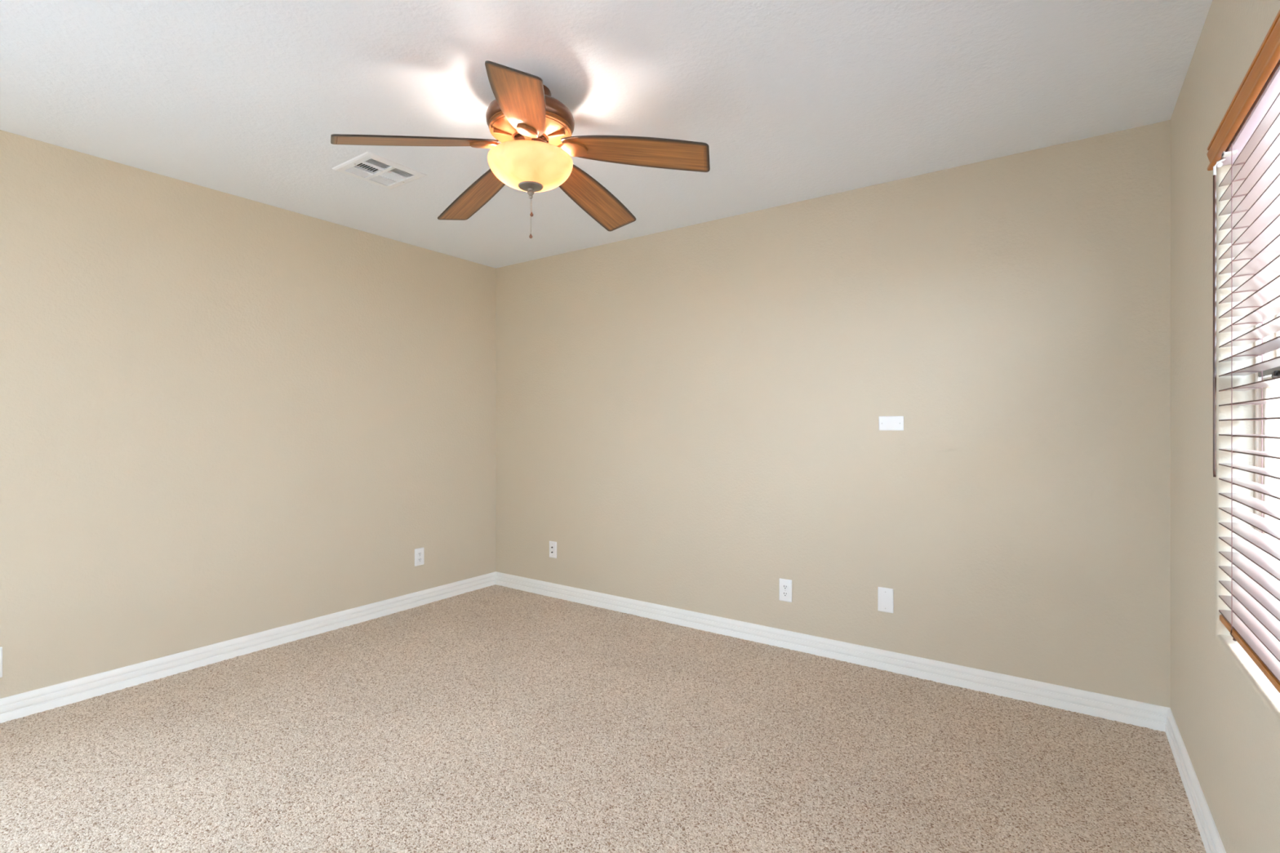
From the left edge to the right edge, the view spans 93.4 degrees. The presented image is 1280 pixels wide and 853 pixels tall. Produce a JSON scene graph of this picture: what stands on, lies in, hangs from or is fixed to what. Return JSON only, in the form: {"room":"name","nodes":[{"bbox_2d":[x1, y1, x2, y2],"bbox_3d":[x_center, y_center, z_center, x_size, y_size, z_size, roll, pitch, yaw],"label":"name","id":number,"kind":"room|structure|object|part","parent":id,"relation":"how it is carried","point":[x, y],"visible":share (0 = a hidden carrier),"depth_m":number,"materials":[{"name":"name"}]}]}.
{"room":"empty bedroom","nodes":[
{"label":"empty bedroom","id":0,"kind":"room"},
{"bbox_2d":[0,129,495,698],"bbox_3d":[-2.828,0.010,2.328,0.150,2.460,6.075,0,0,35],"label":"wall","id":1,"kind":"structure","parent":0,"point":[224,416],"depth_m":3.08,"materials":[{"name":"beige paint"}]},
{"bbox_2d":[0,647,2,677],"bbox_3d":[-2.646,0.970,2.452,0.007,0.126,0.075,0,0,35],"label":"outlet plate","id":2,"kind":"object","parent":1,"relation":"attached to","point":[1,648],"visible":1,"depth_m":2.48,"materials":[{"name":"white plastic"}]},
{"bbox_2d":[0,571,495,723],"bbox_3d":[-2.760,1.175,2.281,0.016,0.111,5.775,0,0,35],"label":"baseboard","id":3,"kind":"structure","parent":1,"relation":"attached to","point":[51,697],"depth_m":3.08,"materials":[{"name":"white paint"}]},
{"bbox_2d":[414,547,424,566],"bbox_3d":[-1.496,0.885,4.095,0.008,0.117,0.072,0,0,35],"label":"power outlet","id":4,"kind":"object","parent":1,"relation":"attached to","point":[419,553],"visible":1,"depth_m":4.09,"materials":[{"name":"white plastic"}]},
{"bbox_2d":[0,584,1206,852],"bbox_3d":[-1.156,1.225,1.159,4.231,0.029,6.075,0,0,35],"label":"floor","id":5,"kind":"structure","parent":0,"point":[495,718],"depth_m":2.22,"materials":[{"name":"beige carpet"}]},
{"bbox_2d":[0,0,1212,268],"bbox_3d":[-1.156,-1.280,1.159,4.231,0.120,6.075,0,0,35],"label":"ceiling","id":6,"kind":"structure","parent":0,"point":[791,101],"depth_m":2.18,"materials":[{"name":"white paint"}]},
{"bbox_2d":[332,151,426,189],"bbox_3d":[-1.244,-1.272,2.885,0.305,0.126,0.305,0,0,35],"label":"ceiling vent","id":7,"kind":"object","parent":6,"relation":"in","point":[369,166],"visible":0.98,"depth_m":2.87,"materials":[{"name":"white metal"}]},
{"bbox_2d":[330,60,710,238],"bbox_3d":[-0.387,-0.953,2.234,1.268,0.534,1.243,0,0,35],"label":"ceiling fan","id":8,"kind":"object","parent":6,"relation":"hanging from","point":[534,129],"visible":1,"depth_m":2.11,"materials":[{"name":"brown wood"}]},
{"bbox_3d":[-0.754,-0.966,2.042,0.532,0.006,0.157,-11,18,-24],"label":"blade","id":9,"kind":"part","parent":8,"relation":"part of","materials":[{"name":"brown wood"}]},
{"bbox_3d":[-0.658,-0.966,2.489,0.157,0.006,0.532,-18,3,-43],"label":"blade","id":10,"kind":"part","parent":8,"relation":"part of","materials":[{"name":"brown wood"}]},
{"bbox_3d":[-0.358,-0.966,1.813,0.157,0.006,0.532,13,8,-8],"label":"blade","id":11,"kind":"part","parent":8,"relation":"part of","materials":[{"name":"brown wood"}]},
{"bbox_3d":[-0.398,-0.925,2.200,0.306,0.102,0.306,0,0,35],"label":"lamp shade","id":12,"kind":"part","parent":8,"relation":"part of","materials":[{"name":"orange glass"}]},
{"bbox_3d":[-0.398,-1.058,2.200,0.282,0.025,0.282,0,0,35],"label":"dish","id":13,"kind":"part","parent":8,"relation":"part of","materials":[{"name":"orange metal"}]},
{"bbox_3d":[-0.204,-0.966,2.537,0.157,0.006,0.532,-15,-17,27],"label":"blade","id":14,"kind":"part","parent":8,"relation":"part of","materials":[{"name":"brown wood"}]},
{"bbox_3d":[-0.018,-0.966,2.119,0.532,0.006,0.157,10,-11,12],"label":"blade","id":15,"kind":"part","parent":8,"relation":"part of","materials":[{"name":"brown wood"}]},
{"bbox_2d":[495,120,1170,707],"bbox_3d":[0.542,0.010,3.587,3.931,2.460,0.150,0,0,35],"label":"wall","id":16,"kind":"structure","parent":0,"point":[691,414],"depth_m":3.00,"materials":[{"name":"beige paint"}]},
{"bbox_2d":[549,541,556,558],"bbox_3d":[-0.625,0.879,4.301,0.072,0.117,0.016,0,0,35],"label":"jack plate","id":17,"kind":"object","parent":16,"relation":"attached to","point":[553,545],"visible":1,"depth_m":4.30,"materials":[{"name":"white plastic"}]},
{"bbox_2d":[779,577,791,602],"bbox_3d":[0.798,0.900,3.311,0.073,0.122,0.008,0,0,35],"label":"power outlet","id":18,"kind":"object","parent":16,"relation":"attached to","point":[785,585],"visible":1,"depth_m":3.31,"materials":[{"name":"white plastic"}]},
{"bbox_2d":[782,591,788,596],"bbox_3d":[0.797,0.919,3.309,0.034,0.029,0.003,0,0,35],"label":"receptacle","id":19,"kind":"object","parent":18,"relation":"attached to","point":[784,593],"depth_m":3.31,"materials":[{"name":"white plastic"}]},
{"bbox_2d":[782,584,788,589],"bbox_3d":[0.797,0.880,3.309,0.034,0.029,0.003,0,0,35],"label":"receptacle","id":20,"kind":"object","parent":18,"relation":"attached to","point":[784,586],"depth_m":3.31,"materials":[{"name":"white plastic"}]},
{"bbox_2d":[495,571,1168,732],"bbox_3d":[0.494,1.175,3.519,3.931,0.111,0.016,0,0,35],"label":"baseboard","id":21,"kind":"structure","parent":16,"relation":"attached to","point":[1150,716],"depth_m":3.01,"materials":[{"name":"white paint"}]},
{"bbox_2d":[877,586,893,613],"bbox_3d":[1.226,0.867,3.012,0.074,0.121,0.007,0,0,35],"label":"blank plate","id":22,"kind":"object","parent":16,"relation":"attached to","point":[885,595],"visible":1,"depth_m":3.01,"materials":[{"name":"white plastic"}]},
{"bbox_2d":[878,416,903,431],"bbox_3d":[1.247,-0.015,2.998,0.117,0.072,0.007,0,0,35],"label":"blank plate","id":23,"kind":"object","parent":16,"relation":"attached to","point":[885,423],"visible":1,"depth_m":3.00,"materials":[{"name":"white plastic"}]},
{"bbox_2d":[1170,0,1279,852],"bbox_3d":[0.516,0.010,-0.010,0.150,2.460,6.075,0,0,35],"label":"wall","id":24,"kind":"structure","parent":0,"point":[1225,710],"depth_m":1.78,"materials":[{"name":"beige paint"}]},
{"bbox_2d":[1165,707,1226,852],"bbox_3d":[0.448,1.175,0.037,0.016,0.111,5.775,0,0,35],"label":"baseboard","id":25,"kind":"structure","parent":24,"relation":"attached to","point":[1211,838],"depth_m":1.91,"materials":[{"name":"white paint"}]},
{"bbox_2d":[1206,9,1279,693],"bbox_3d":[1.200,-0.124,1.061,0.074,1.345,1.550,0,0,35],"label":"window blind","id":26,"kind":"object","parent":24,"relation":"attached to","point":[1246,138],"visible":1,"depth_m":1.43,"materials":[{"name":"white plastic"}]},
{"bbox_3d":[1.538,-0.099,1.529,0.057,1.254,0.009,0,0,35],"label":"ladder cord","id":27,"kind":"part","parent":26,"relation":"part of","materials":[{"name":"white fabric"}]},
{"bbox_3d":[1.208,0.532,1.056,0.049,0.018,1.495,0,0,35],"label":"rail","id":28,"kind":"part","parent":26,"relation":"part of","materials":[{"name":"brown wood"}]},
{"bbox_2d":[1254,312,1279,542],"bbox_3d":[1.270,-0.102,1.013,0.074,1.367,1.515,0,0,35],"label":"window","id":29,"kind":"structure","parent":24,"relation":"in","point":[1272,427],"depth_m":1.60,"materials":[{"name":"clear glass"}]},
{"bbox_3d":[1.252,-0.148,1.025,0.006,0.031,1.471,0,0,35],"label":"meeting rail","id":30,"kind":"part","parent":29,"relation":"part of","materials":[{"name":"brown metal"}]},
{"bbox_3d":[1.264,0.212,1.017,0.022,0.688,1.463,0,0,35],"label":"sash","id":31,"kind":"part","parent":29,"relation":"part of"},
{"bbox_3d":[1.282,-0.431,1.004,0.018,0.626,1.463,0,0,35],"label":"sash","id":32,"kind":"part","parent":29,"relation":"part of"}
]}

